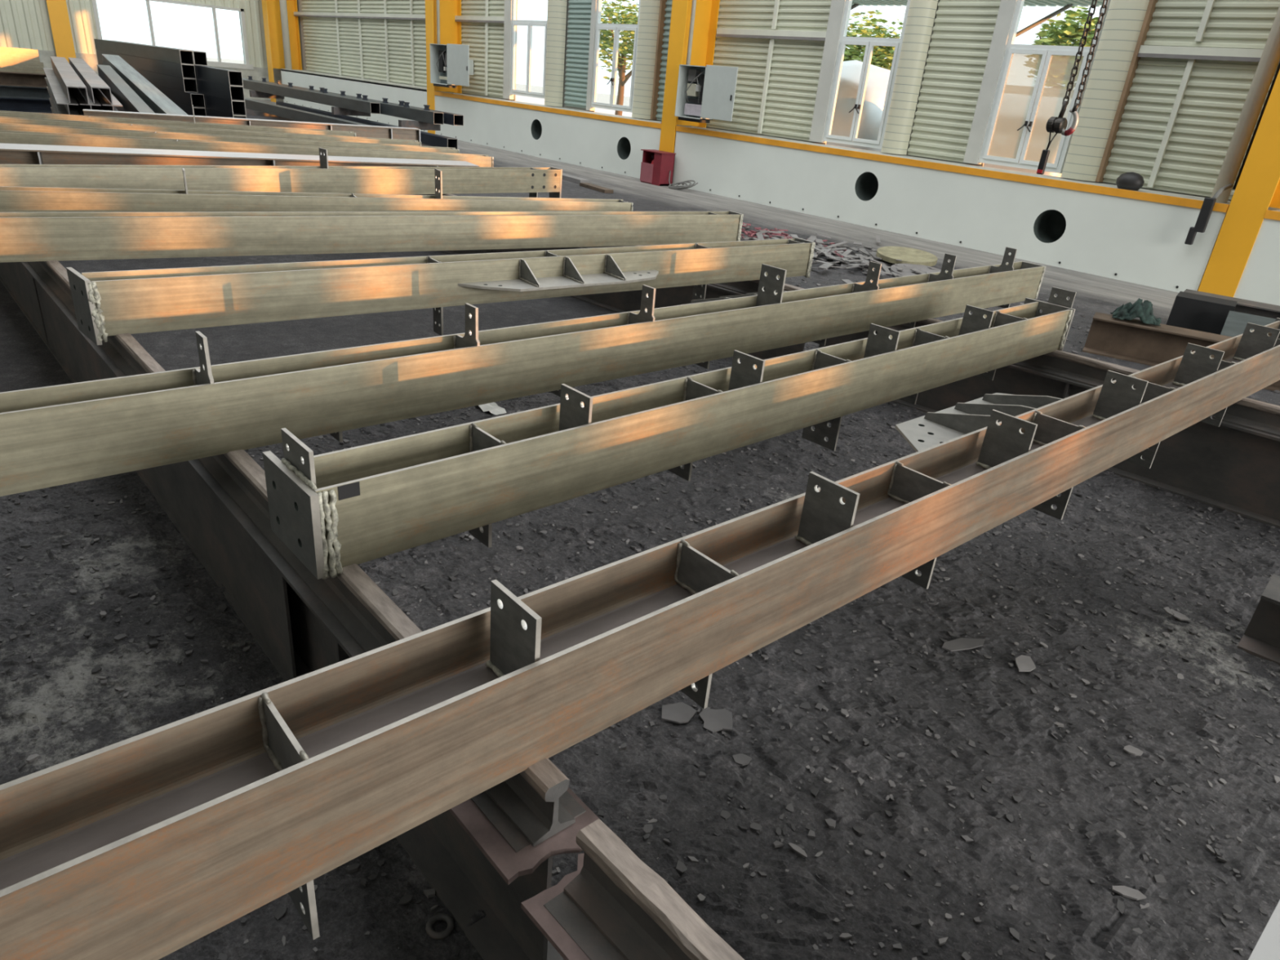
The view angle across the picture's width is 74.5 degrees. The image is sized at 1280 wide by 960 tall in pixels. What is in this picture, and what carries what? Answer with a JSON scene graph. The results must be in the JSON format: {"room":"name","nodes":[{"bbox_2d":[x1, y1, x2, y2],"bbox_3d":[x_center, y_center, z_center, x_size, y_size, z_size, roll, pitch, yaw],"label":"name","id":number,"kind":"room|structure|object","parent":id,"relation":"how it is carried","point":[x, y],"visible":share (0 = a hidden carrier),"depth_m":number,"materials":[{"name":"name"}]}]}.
{"room":"metal workshop","nodes":[
{"label":"metal workshop","id":0,"kind":"room"},
{"bbox_2d":[0,0,283,101],"bbox_3d":[-19.230,-14.228,19.372,21.500,9.000,0.170,-17,33,-38],"label":"wall","id":1,"kind":"structure","parent":0,"point":[24,24],"depth_m":23.61,"materials":[{"name":"metal"}]},
{"bbox_2d":[91,0,253,70],"bbox_3d":[-13.857,-13.350,25.141,4.250,1.680,0.130,-17,33,-38],"label":"window","id":2,"kind":"structure","parent":1,"relation":"in","point":[246,66],"depth_m":25.77,"materials":[{"name":"metal"}]},
{"bbox_2d":[0,99,1279,959],"bbox_3d":[0.138,1.068,1.504,21.600,0.029,61.000,-17,33,-38],"label":"floor","id":3,"kind":"structure","parent":0,"point":[811,904],"depth_m":2.49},
{"bbox_2d":[0,97,52,112],"bbox_3d":[-13.941,-6.867,15.164,0.301,0.240,6.150,25,32,35],"label":"steel beam","id":4,"kind":"structure","parent":3,"relation":"on","point":[16,104],"depth_m":16.84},
{"bbox_2d":[0,85,49,99],"bbox_3d":[-13.941,-7.066,15.045,0.301,0.220,6.090,25,32,35],"label":"steel beam","id":5,"kind":"structure","parent":4,"relation":"on","point":[6,91],"depth_m":16.76,"materials":[{"name":"grey metal"}]},
{"bbox_2d":[0,71,48,87],"bbox_3d":[-13.940,-7.265,14.928,0.301,0.240,6.035,25,32,35],"label":"steel beam","id":6,"kind":"structure","parent":5,"relation":"on","point":[6,78],"depth_m":16.68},
{"bbox_2d":[0,59,44,74],"bbox_3d":[-14.051,-7.512,14.898,0.300,0.210,5.975,25,32,35],"label":"steel beam","id":7,"kind":"structure","parent":6,"relation":"on","point":[14,66],"depth_m":16.62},
{"bbox_2d":[0,46,39,62],"bbox_3d":[-14.050,-7.698,14.787,0.300,0.220,5.923,25,32,35],"label":"steel beam","id":8,"kind":"structure","parent":7,"relation":"on","point":[6,53],"depth_m":16.54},
{"bbox_2d":[45,0,75,63],"bbox_3d":[-15.946,-15.206,22.214,0.460,8.900,0.742,-17,33,-38],"label":"steel column","id":9,"kind":"structure","parent":3,"relation":"on","point":[57,9],"depth_m":23.21,"materials":[{"name":"metal"}]},
{"bbox_2d":[261,0,302,102],"bbox_3d":[-10.941,-16.137,25.187,0.930,8.900,0.400,-17,33,-38],"label":"steel column","id":10,"kind":"structure","parent":3,"relation":"on","point":[270,8],"depth_m":26.23,"materials":[{"name":"metal"}]},
{"bbox_2d":[0,262,599,959],"bbox_3d":[-3.977,-1.368,5.371,0.200,0.400,11.712,-17,33,-38],"label":"support beam","id":11,"kind":"structure","parent":3,"relation":"on","point":[473,855],"depth_m":2.25,"materials":[{"name":"metal"}]},
{"bbox_2d":[27,260,575,846],"bbox_3d":[-3.960,-1.614,5.283,0.091,0.121,11.665,-17,33,-38],"label":"steel rail","id":12,"kind":"object","parent":11,"relation":"on","point":[529,798],"visible":0.3,"depth_m":1.96,"materials":[{"name":"metal"}]},
{"bbox_2d":[0,123,459,153],"bbox_3d":[-5.117,-3.317,8.267,6.693,0.219,0.194,-7,28,-24],"label":"steel beam","id":13,"kind":"structure","parent":12,"relation":"on","point":[3,126],"depth_m":8.54,"materials":[{"name":"metal"}]},
{"bbox_2d":[0,142,479,167],"bbox_3d":[-4.152,-2.641,7.039,5.717,0.200,0.400,-9,29,-28],"label":"steel beam","id":14,"kind":"structure","parent":12,"relation":"on","point":[10,153],"depth_m":7.09,"materials":[{"name":"metal"}]},
{"bbox_2d":[0,147,562,198],"bbox_3d":[-3.193,-2.335,6.539,6.370,0.470,0.179,-17,34,-40],"label":"steel beam","id":15,"kind":"structure","parent":12,"relation":"on","point":[323,179],"depth_m":6.82,"materials":[{"name":"beige metal"}]},
{"bbox_2d":[0,168,633,212],"bbox_3d":[-2.552,-1.828,5.424,5.618,0.402,0.183,-9,29,-28],"label":"steel beam","id":16,"kind":"structure","parent":12,"relation":"on","point":[12,199],"depth_m":5.45,"materials":[{"name":"metal"}]},
{"bbox_2d":[0,210,743,262],"bbox_3d":[-1.756,-1.498,5.107,6.011,0.227,0.182,-11,30,-31],"label":"steel beam","id":17,"kind":"structure","parent":12,"relation":"on","point":[24,237],"depth_m":4.97,"materials":[{"name":"metal"}]},
{"bbox_2d":[262,287,1076,579],"bbox_3d":[0.671,-0.344,3.235,4.008,0.455,0.287,-17,33,-39],"label":"steel beam","id":18,"kind":"structure","parent":12,"relation":"on","point":[335,510],"depth_m":2.43,"materials":[{"name":"metal"}]},
{"bbox_2d":[425,912,454,939],"bbox_3d":[-0.409,0.913,1.724,0.058,0.014,0.058,-17,33,-38],"label":"washer","id":19,"kind":"object","parent":3,"relation":"on","point":[430,931],"visible":1,"depth_m":1.72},
{"bbox_2d":[425,0,462,133],"bbox_3d":[-4.397,-12.460,18.740,0.742,8.900,0.350,-17,33,-38],"label":"steel column","id":20,"kind":"structure","parent":3,"relation":"on","point":[450,30],"depth_m":19.66,"materials":[{"name":"metal"}]},
{"bbox_2d":[429,43,473,88],"bbox_3d":[-3.942,-9.360,19.122,0.922,0.890,1.700,-17,33,-38],"label":"electrical box","id":21,"kind":"object","parent":20,"relation":"attached to","point":[451,64],"visible":1,"depth_m":18.87,"materials":[{"name":"grey paint"}]},
{"bbox_2d":[520,853,626,959],"bbox_3d":[0.517,1.192,0.871,0.195,0.400,1.979,-17,34,-40],"label":"support beam","id":22,"kind":"structure","parent":3,"relation":"on","point":[555,914],"depth_m":1.32,"materials":[{"name":"metal"}]},
{"bbox_2d":[564,818,744,959],"bbox_3d":[0.567,0.961,0.757,0.091,0.121,1.936,-18,34,-40],"label":"steel rail","id":23,"kind":"object","parent":22,"relation":"on","point":[633,907],"visible":1,"depth_m":1.28,"materials":[{"name":"metal"}]},
{"bbox_2d":[439,247,804,359],"bbox_3d":[-2.219,-2.559,8.239,0.152,0.400,9.366,-19,34,-41],"label":"support beam","id":24,"kind":"structure","parent":3,"relation":"on","point":[630,300],"depth_m":6.25,"materials":[{"name":"metal"}]},
{"bbox_2d":[412,193,803,294],"bbox_3d":[-2.196,-2.793,8.128,0.094,0.121,9.366,-19,34,-41],"label":"steel rail","id":25,"kind":"object","parent":24,"relation":"on","point":[744,286],"visible":0.02,"depth_m":5.56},
{"bbox_2d":[0,105,356,137],"bbox_3d":[-6.329,-3.944,9.132,6.210,0.403,0.196,-7,28,-24],"label":"steel beam","id":26,"kind":"structure","parent":25,"relation":"on","point":[2,113],"depth_m":9.54,"materials":[{"name":"metal"}]},
{"bbox_2d":[0,116,421,146],"bbox_3d":[-5.642,-3.595,8.749,6.631,0.221,0.194,-6,28,-24],"label":"steel beam","id":27,"kind":"structure","parent":25,"relation":"on","point":[2,119],"depth_m":9.06,"materials":[{"name":"metal"}]},
{"bbox_2d":[0,130,493,167],"bbox_3d":[-4.637,-3.046,7.793,6.685,0.221,0.194,-7,28,-24],"label":"steel beam","id":28,"kind":"structure","parent":25,"relation":"on","point":[6,136],"depth_m":7.98,"materials":[{"name":"metal"}]},
{"bbox_2d":[83,109,420,142],"bbox_3d":[-4.883,-4.587,10.989,3.999,0.200,0.214,-9,29,-28],"label":"steel beam","id":29,"kind":"structure","parent":25,"relation":"on","point":[361,131],"depth_m":11.04,"materials":[{"name":"metal"}]},
{"bbox_2d":[66,236,815,345],"bbox_3d":[-0.518,-1.008,4.482,4.168,0.373,0.429,-14,32,-35],"label":"steel beam","id":30,"kind":"structure","parent":25,"relation":"on","point":[107,304],"depth_m":3.97,"materials":[{"name":"metal"}]},
{"bbox_2d":[0,358,1279,959],"bbox_3d":[0.393,0.371,3.031,5.034,0.016,4.031,-17,33,-38],"label":"gravel","id":31,"kind":"object","parent":3,"relation":"on","point":[681,867],"visible":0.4,"depth_m":2.47,"materials":[{"name":"gravel"}]},
{"bbox_2d":[640,149,675,186],"bbox_3d":[0.295,-5.434,14.657,0.330,0.535,0.550,-17,33,-38],"label":"box","id":32,"kind":"object","parent":3,"relation":"on","point":[657,174],"visible":0.99,"depth_m":14.54,"materials":[{"name":"red paint"}]},
{"bbox_2d":[661,702,696,723],"bbox_3d":[0.108,0.653,2.368,0.098,0.008,0.085,10,26,9],"label":"flake","id":33,"kind":"object","parent":3,"relation":"on","point":[681,712],"visible":1,"depth_m":2.36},
{"bbox_2d":[658,0,719,152],"bbox_3d":[1.069,-9.337,13.246,0.742,8.900,0.360,-17,33,-38],"label":"steel column","id":34,"kind":"structure","parent":3,"relation":"on","point":[706,16],"depth_m":14.19,"materials":[{"name":"metal"}]},
{"bbox_2d":[685,0,696,65],"bbox_3d":[1.097,-10.029,12.531,0.070,7.040,0.070,-17,33,-38],"label":"conduit","id":35,"kind":"object","parent":34,"relation":"attached to","point":[694,2],"visible":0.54,"depth_m":13.78,"materials":[{"name":"beige plastic"}]},
{"bbox_2d":[674,64,737,123],"bbox_3d":[1.374,-6.286,13.794,0.922,0.850,1.300,-17,33,-38],"label":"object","id":36,"kind":"object","parent":34,"relation":"attached to","point":[704,94],"visible":1,"depth_m":13.53,"materials":[{"name":"grey paint"}]},
{"bbox_2d":[698,707,733,733],"bbox_3d":[0.213,0.671,2.350,0.094,0.006,0.096,3,25,-5],"label":"flake","id":37,"kind":"object","parent":3,"relation":"on","point":[714,720],"visible":0.96,"depth_m":2.35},
{"bbox_2d":[740,223,1023,305],"bbox_3d":[2.095,-2.532,9.428,2.602,0.142,4.676,-2,26,-15],"label":"scrap offcuts","id":38,"kind":"object","parent":3,"relation":"on","point":[860,260],"visible":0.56,"depth_m":9.30,"materials":[{"name":"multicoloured metal"}]},
{"bbox_2d":[875,246,937,266],"bbox_3d":[2.972,-2.491,9.387,0.656,0.101,0.658,6,25,2],"label":"disc","id":39,"kind":"object","parent":38,"relation":"on","point":[888,254],"visible":0.96,"depth_m":9.31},
{"bbox_2d":[889,263,941,275],"bbox_3d":[2.938,-2.170,8.867,0.597,0.097,0.598,6,25,2],"label":"disc","id":40,"kind":"object","parent":38,"relation":"on","point":[906,270],"visible":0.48,"depth_m":8.93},
{"bbox_2d":[942,637,984,651],"bbox_3d":[1.075,0.544,2.793,0.180,0.005,0.054,-7,28,-25],"label":"flake","id":41,"kind":"object","parent":3,"relation":"on","point":[962,643],"visible":1,"depth_m":2.79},
{"bbox_2d":[817,330,1279,527],"bbox_3d":[2.788,-0.083,4.019,4.524,0.400,0.151,26,32,36],"label":"support beam","id":42,"kind":"structure","parent":3,"relation":"on","point":[1234,468],"depth_m":4.09,"materials":[{"name":"metal"}]},
{"bbox_2d":[886,318,1279,436],"bbox_3d":[2.810,-0.317,3.908,4.524,0.121,0.093,26,32,36],"label":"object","id":43,"kind":"structure","parent":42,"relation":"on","point":[1264,417],"depth_m":4.28,"materials":[{"name":"metal"}]},
{"bbox_2d":[0,247,1046,496],"bbox_3d":[-0.178,-0.651,3.507,7.178,0.410,0.474,-16,33,-38],"label":"steel beam","id":44,"kind":"structure","parent":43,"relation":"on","point":[60,434],"depth_m":2.83,"materials":[{"name":"metal"}]},
{"bbox_2d":[0,317,1279,959],"bbox_3d":[0.843,-0.003,2.554,6.839,0.442,0.505,-16,33,-38],"label":"steel beam","id":45,"kind":"structure","parent":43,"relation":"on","point":[144,846],"depth_m":1.42,"materials":[{"name":"metal"}]},
{"bbox_2d":[1111,885,1146,900],"bbox_3d":[1.128,0.951,1.943,0.073,0.006,0.029,12,26,14],"label":"flake","id":46,"kind":"object","parent":3,"relation":"on","point":[1124,891],"visible":1,"depth_m":1.94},
{"bbox_2d":[1082,311,1279,391],"bbox_3d":[4.711,-0.758,5.983,2.802,0.270,0.260,19,28,26],"label":"support beam","id":47,"kind":"structure","parent":3,"relation":"on","point":[1133,340],"depth_m":6.42,"materials":[{"name":"brown metal"}]},
{"bbox_2d":[1110,297,1160,326],"bbox_3d":[3.793,-1.297,6.405,0.346,0.167,0.252,16,27,21],"label":"rag","id":48,"kind":"object","parent":47,"relation":"on","point":[1129,311],"visible":1,"depth_m":6.35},
{"bbox_2d":[1166,291,1237,334],"bbox_3d":[4.680,-1.330,7.056,0.420,0.380,0.300,22,30,30],"label":"tube","id":49,"kind":"object","parent":3,"relation":"on","point":[1196,312],"visible":0.53,"depth_m":6.93,"materials":[{"name":"metal"}]},
{"bbox_2d":[1183,288,1279,319],"bbox_3d":[6.553,-0.942,6.707,4.030,0.300,0.300,22,30,31],"label":"support beam","id":50,"kind":"structure","parent":3,"relation":"on","point":[1245,306],"depth_m":7.42,"materials":[{"name":"metal"}]},
{"bbox_2d":[1197,69,1279,297],"bbox_3d":[6.852,-6.033,7.434,0.742,8.900,0.340,-17,33,-38],"label":"steel column","id":51,"kind":"structure","parent":3,"relation":"on","point":[1257,189],"depth_m":8.69,"materials":[{"name":"metal"}]},
{"bbox_2d":[1220,311,1275,337],"bbox_3d":[5.097,-1.019,6.510,1.050,0.359,0.055,21,29,29],"label":"sheet","id":52,"kind":"object","parent":3,"relation":"on","point":[1235,324],"visible":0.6,"depth_m":6.68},
{"bbox_2d":[1236,573,1279,665],"bbox_3d":[2.724,0.735,2.490,1.566,0.220,0.220,26,32,37],"label":"support beam","id":53,"kind":"structure","parent":3,"relation":"on","point":[1260,638],"depth_m":2.93,"materials":[{"name":"metal"}]},
{"bbox_2d":[1248,899,1279,959],"bbox_3d":[0.015,1.271,0.486,3.260,0.500,0.260,-17,33,-38],"label":"steel beam","id":54,"kind":"structure","parent":3,"relation":"on","point":[1267,947],"depth_m":1.28,"materials":[{"name":"metal"}]},
{"bbox_3d":[-9.031,-6.599,15.628,0.195,0.200,5.900,-17,33,-38],"label":"tube","id":55,"kind":"object","parent":3,"relation":"on","visible":0},
{"bbox_2d":[115,106,125,111],"bbox_3d":[-9.013,-6.782,15.542,0.195,0.200,5.900,-17,33,-38],"label":"tube","id":56,"kind":"object","parent":55,"relation":"on","point":[117,107],"visible":0.02,"depth_m":16.79,"materials":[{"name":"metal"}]},
{"bbox_2d":[174,102,206,115],"bbox_3d":[-8.996,-6.964,15.455,0.195,0.200,5.900,-17,33,-38],"label":"tube","id":57,"kind":"object","parent":56,"relation":"on","point":[188,110],"visible":0.19,"depth_m":13.69,"materials":[{"name":"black metal"}]},
{"bbox_2d":[153,84,204,107],"bbox_3d":[-8.979,-7.147,15.368,0.195,0.200,5.900,-17,33,-38],"label":"tube","id":58,"kind":"object","parent":57,"relation":"on","point":[188,99],"visible":0.39,"depth_m":13.74,"materials":[{"name":"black metal"}]},
{"bbox_2d":[97,61,197,93],"bbox_3d":[-9.157,-7.442,15.479,0.195,0.200,5.900,-17,33,-38],"label":"tube","id":59,"kind":"object","parent":58,"relation":"on","point":[185,85],"visible":0.58,"depth_m":14.00,"materials":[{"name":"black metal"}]},
{"bbox_2d":[95,49,195,79],"bbox_3d":[-9.140,-7.625,15.393,0.195,0.200,5.900,-17,33,-38],"label":"tube","id":60,"kind":"object","parent":59,"relation":"on","point":[184,71],"visible":0.77,"depth_m":14.31,"materials":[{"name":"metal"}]},
{"bbox_2d":[93,39,194,65],"bbox_3d":[-9.123,-7.808,15.306,0.195,0.200,5.900,-17,33,-38],"label":"tube","id":61,"kind":"object","parent":60,"relation":"on","point":[163,54],"visible":1,"depth_m":14.57,"materials":[{"name":"grey metal"}]},
{"bbox_3d":[-9.383,-5.822,13.738,0.235,0.170,6.200,-11,32,-32],"label":"steel beam","id":62,"kind":"structure","parent":3,"relation":"on","visible":0},
{"bbox_2d":[48,97,55,114],"bbox_3d":[-9.178,-5.839,13.406,0.236,0.171,6.200,-11,32,-32],"label":"steel beam","id":63,"kind":"structure","parent":62,"relation":"on","point":[50,97],"depth_m":14.55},
{"bbox_2d":[44,78,57,114],"bbox_3d":[-9.353,-6.137,13.589,0.236,0.171,6.200,-11,32,-32],"label":"steel beam","id":64,"kind":"structure","parent":63,"relation":"on","point":[48,90],"depth_m":13.77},
{"bbox_2d":[43,67,79,115],"bbox_3d":[-9.148,-6.154,13.257,0.236,0.171,6.200,-11,32,-32],"label":"steel beam","id":65,"kind":"structure","parent":64,"relation":"on","point":[63,106],"depth_m":11.94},
{"bbox_2d":[50,56,89,104],"bbox_3d":[-8.913,-6.273,13.093,0.221,0.201,6.000,-11,32,-32],"label":"channel","id":66,"kind":"object","parent":65,"relation":"on","point":[66,76],"visible":1,"depth_m":12.20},
{"bbox_3d":[-8.259,-6.288,15.128,0.195,0.200,6.600,-17,33,-38],"label":"tube","id":67,"kind":"object","parent":3,"relation":"on","visible":0},
{"bbox_3d":[-8.242,-6.471,15.041,0.195,0.200,6.600,-17,33,-38],"label":"tube","id":68,"kind":"object","parent":67,"relation":"on","visible":0},
{"bbox_2d":[204,107,246,118],"bbox_3d":[-8.224,-6.654,14.955,0.195,0.200,6.600,-17,33,-38],"label":"tube","id":69,"kind":"object","parent":68,"relation":"on","point":[210,113],"visible":0.2,"depth_m":13.15,"materials":[{"name":"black metal"}]},
{"bbox_2d":[199,93,246,115],"bbox_3d":[-8.207,-6.837,14.868,0.195,0.200,6.600,-17,33,-38],"label":"tube","id":70,"kind":"object","parent":69,"relation":"on","point":[220,104],"visible":0.44,"depth_m":12.97,"materials":[{"name":"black metal"}]},
{"bbox_2d":[195,79,244,101],"bbox_3d":[-8.189,-7.019,14.781,0.195,0.200,6.600,-17,33,-38],"label":"tube","id":71,"kind":"object","parent":70,"relation":"on","point":[236,93],"visible":0.44,"depth_m":12.93,"materials":[{"name":"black metal"}]},
{"bbox_2d":[194,65,243,86],"bbox_3d":[-8.172,-7.202,14.695,0.195,0.200,6.600,-17,33,-38],"label":"tube","id":72,"kind":"object","parent":71,"relation":"on","point":[217,75],"visible":0.44,"depth_m":12.85,"materials":[{"name":"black metal"}]},
{"bbox_3d":[-9.221,-5.905,13.948,0.235,0.170,6.200,-11,32,-32],"label":"steel beam","id":73,"kind":"structure","parent":3,"relation":"on","visible":0},
{"bbox_3d":[-9.015,-5.923,13.616,0.235,0.170,6.200,-11,32,-32],"label":"steel beam","id":74,"kind":"structure","parent":73,"relation":"on","visible":0},
{"bbox_3d":[-9.191,-6.221,13.799,0.235,0.170,6.200,-11,32,-32],"label":"steel beam","id":75,"kind":"structure","parent":74,"relation":"on","visible":0},
{"bbox_2d":[68,87,101,115],"bbox_3d":[-8.985,-6.238,13.466,0.236,0.171,6.200,-11,32,-32],"label":"steel beam","id":76,"kind":"structure","parent":75,"relation":"on","point":[82,104],"depth_m":11.87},
{"bbox_2d":[68,57,112,104],"bbox_3d":[-8.789,-6.400,13.387,0.221,0.201,6.000,-11,32,-32],"label":"channel","id":77,"kind":"object","parent":76,"relation":"on","point":[91,79],"visible":0.86,"depth_m":12.34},
{"bbox_3d":[-6.453,-7.347,17.691,1.750,0.235,0.160,-17,33,-38],"label":"block","id":78,"kind":"object","parent":3,"relation":"on","visible":0},
{"bbox_2d":[244,97,370,125],"bbox_3d":[-6.800,-7.396,17.167,0.200,0.190,9.000,-17,33,-38],"label":"tube","id":79,"kind":"object","parent":78,"relation":"on","point":[260,106],"visible":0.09,"depth_m":17.46,"materials":[{"name":"grey metal"}]},
{"bbox_2d":[275,102,457,149],"bbox_3d":[-5.878,-7.335,17.282,0.200,0.180,8.000,-17,33,-38],"label":"tube","id":80,"kind":"object","parent":78,"relation":"on","point":[428,139],"visible":0.48,"depth_m":16.16,"materials":[{"name":"grey metal"}]},
{"bbox_2d":[331,106,370,116],"bbox_3d":[-6.101,-7.782,17.794,0.800,0.150,0.120,-17,33,-38],"label":"block","id":81,"kind":"object","parent":80,"relation":"on","point":[335,110],"visible":0.71,"depth_m":17.68,"materials":[{"name":"metal"}]},
{"bbox_2d":[242,79,380,114],"bbox_3d":[-8.016,-8.912,19.384,0.200,0.200,8.600,-17,33,-38],"label":"tube","id":82,"kind":"object","parent":81,"relation":"on","point":[369,107],"visible":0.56,"depth_m":18.27,"materials":[{"name":"grey metal"}]},
{"bbox_2d":[266,81,463,125],"bbox_3d":[-6.399,-8.305,18.417,0.200,0.180,9.500,-17,33,-38],"label":"tube","id":83,"kind":"object","parent":81,"relation":"on","point":[449,118],"visible":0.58,"depth_m":15.46,"materials":[{"name":"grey metal"}]},
{"bbox_2d":[398,120,440,130],"bbox_3d":[-4.139,-6.661,15.822,0.800,0.150,0.120,-17,33,-38],"label":"block","id":84,"kind":"object","parent":80,"relation":"on","point":[402,123],"visible":0.71,"depth_m":15.75,"materials":[{"name":"metal"}]},
{"bbox_2d":[242,78,443,124],"bbox_3d":[-7.136,-8.565,18.829,0.200,0.200,10.600,-17,33,-38],"label":"tube","id":85,"kind":"object","parent":84,"relation":"on","point":[390,109],"visible":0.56,"depth_m":15.97,"materials":[{"name":"grey metal"}]},
{"bbox_2d":[280,0,1279,306],"bbox_3d":[8.313,-5.284,6.029,0.865,9.000,61.000,-17,33,-38],"label":"wall","id":86,"kind":"structure","parent":0,"point":[1169,83],"depth_m":11.70,"materials":[{"name":"white paint"}]},
{"bbox_2d":[279,0,292,69],"bbox_3d":[-10.593,-16.333,24.510,0.200,7.910,0.200,-17,33,-38],"label":"drain pipe","id":87,"kind":"object","parent":86,"relation":"attached to","point":[283,9],"visible":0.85,"depth_m":25.72,"materials":[{"name":"beige plastic"}]},
{"bbox_2d":[511,0,547,98],"bbox_3d":[-2.286,-9.813,17.695,0.085,3.213,1.355,-17,33,-38],"label":"window","id":88,"kind":"structure","parent":86,"relation":"in","point":[529,24],"depth_m":18.09,"materials":[{"name":"white plastic"}]},
{"bbox_2d":[591,0,640,112],"bbox_3d":[-0.417,-8.708,15.787,0.139,3.254,1.284,-17,33,-38],"label":"window","id":89,"kind":"structure","parent":86,"relation":"in","point":[616,27],"depth_m":16.15,"materials":[{"name":"white plastic"}]},
{"bbox_2d":[822,0,910,149],"bbox_3d":[3.339,-6.543,12.018,0.139,3.296,1.088,-17,33,-38],"label":"window","id":90,"kind":"structure","parent":86,"relation":"in","point":[869,42],"depth_m":12.36,"materials":[{"name":"white plastic"}]},
{"bbox_2d":[978,0,1111,173],"bbox_3d":[5.069,-5.554,10.280,0.139,3.296,1.119,-17,33,-38],"label":"window","id":91,"kind":"structure","parent":86,"relation":"in","point":[1047,51],"depth_m":10.64,"materials":[{"name":"white plastic"}]},
{"bbox_2d":[1115,172,1144,191],"bbox_3d":[5.620,-3.428,9.650,0.224,0.190,0.294,-17,33,-38],"label":"helmet","id":92,"kind":"object","parent":86,"relation":"on","point":[1133,181],"visible":0.98,"depth_m":9.58,"materials":[{"name":"plastic"}]},
{"bbox_2d":[1184,183,1233,244],"bbox_3d":[6.087,-2.839,9.000,0.352,0.641,0.144,-10,30,-30],"label":"holder","id":93,"kind":"object","parent":86,"relation":"hanging from","point":[1208,204],"visible":1,"depth_m":8.91,"materials":[{"name":"black plastic"}]},
{"bbox_2d":[1210,5,1279,203],"bbox_3d":[6.591,-6.580,7.410,0.170,7.940,0.170,-17,33,-38],"label":"drain pipe","id":94,"kind":"object","parent":86,"relation":"on","point":[1270,57],"visible":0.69,"depth_m":8.67,"materials":[{"name":"beige plastic"}]},
{"bbox_3d":[0.904,-6.998,-2.394,21.700,0.100,61.100,-17,33,-38],"label":"ceiling","id":95,"kind":"structure","parent":0,"visible":0},
{"bbox_2d":[1036,0,1108,174],"bbox_3d":[3.516,-5.824,4.929,0.112,7.667,0.214,-17,33,-38],"label":"chain hoist","id":96,"kind":"object","parent":95,"relation":"hanging from","point":[1058,125],"visible":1,"depth_m":6.31,"materials":[{"name":"metal"}]},
{"bbox_2d":[1232,62,1279,190],"bbox_3d":[6.691,-6.609,7.327,0.036,7.800,0.056,-17,33,-38],"label":"cable","id":97,"kind":"object","parent":95,"relation":"hanging from","point":[1278,67],"visible":0.69,"depth_m":8.73,"materials":[{"name":"plastic"}]},
{"bbox_3d":[-9.028,-6.305,14.009,0.235,0.170,6.200,-11,32,-32],"label":"steel beam","id":98,"kind":"structure","parent":0,"visible":0},
{"bbox_2d":[92,88,122,111],"bbox_3d":[-8.823,-6.322,13.676,0.236,0.171,6.200,-11,32,-32],"label":"steel beam","id":99,"kind":"structure","parent":98,"relation":"on","point":[105,104],"depth_m":12.10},
{"bbox_2d":[97,64,155,113],"bbox_3d":[-7.686,-5.741,12.569,0.180,0.659,4.141,-13,31,-34],"label":"tube","id":100,"kind":"object","parent":99,"relation":"on","point":[130,100],"visible":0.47,"depth_m":12.43,"materials":[{"name":"grey metal"}]},
{"bbox_2d":[101,53,187,115],"bbox_3d":[-7.719,-6.048,13.046,0.260,0.799,5.438,-14,31,-35],"label":"tube","id":101,"kind":"object","parent":99,"relation":"on","point":[150,95],"visible":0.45,"depth_m":12.70,"materials":[{"name":"metal"}]},
{"label":"outside","id":102,"kind":"structure","parent":0,"visible":0},
{"bbox_2d":[851,0,1103,6],"bbox_3d":[5.999,-6.683,11.600,2.000,0.070,9.600,-17,33,-38],"label":"awning","id":103,"kind":"object","parent":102,"point":[861,2],"visible":0.32,"depth_m":12.61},
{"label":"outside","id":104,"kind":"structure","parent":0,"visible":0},
{"label":"floor","id":105,"kind":"structure","parent":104,"visible":0},
{"bbox_2d":[597,0,639,115],"bbox_3d":[-0.824,-13.774,27.825,3.512,4.453,3.764,-17,33,-38],"label":"tree","id":106,"kind":"object","parent":105,"relation":"on","point":[608,42],"visible":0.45,"depth_m":27.45,"materials":[{"name":"green plant"}]},
{"bbox_2d":[826,60,890,151],"bbox_3d":[4.221,-7.283,17.398,2.200,2.500,2.200,-17,33,-38],"label":"storage tank","id":107,"kind":"object","parent":105,"relation":"on","point":[878,77],"visible":0.29,"depth_m":16.28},
{"bbox_2d":[843,9,905,70],"bbox_3d":[5.875,-10.258,22.343,2.914,3.949,3.115,-17,33,-38],"label":"tree","id":108,"kind":"object","parent":105,"relation":"on","point":[877,60],"visible":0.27,"depth_m":21.57,"materials":[{"name":"green plant"}]},
{"bbox_2d":[983,93,1071,177],"bbox_3d":[6.390,-5.594,14.737,2.100,2.100,2.600,-17,33,-38],"label":"storage tank","id":109,"kind":"object","parent":105,"relation":"on","point":[1014,108],"visible":0.06,"depth_m":13.62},
{"bbox_2d":[1004,84,1074,98],"bbox_3d":[9.723,-6.350,16.711,0.200,2.350,18.000,-17,33,-38],"label":"wall","id":110,"kind":"structure","parent":105,"relation":"on","point":[1009,89],"depth_m":17.69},
{"bbox_2d":[1022,6,1098,88],"bbox_3d":[9.402,-8.377,18.830,2.497,4.159,2.732,-17,33,-38],"label":"tree","id":111,"kind":"object","parent":105,"relation":"on","point":[1060,68],"visible":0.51,"depth_m":18.14,"materials":[{"name":"green plant"}]},
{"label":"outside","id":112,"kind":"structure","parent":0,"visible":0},
{"bbox_2d":[206,57,631,117],"bbox_3d":[-27.486,-30.338,62.629,90.000,0.001,79.000,-17,33,-38],"label":"floor","id":113,"kind":"structure","parent":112,"point":[601,98],"depth_m":74.20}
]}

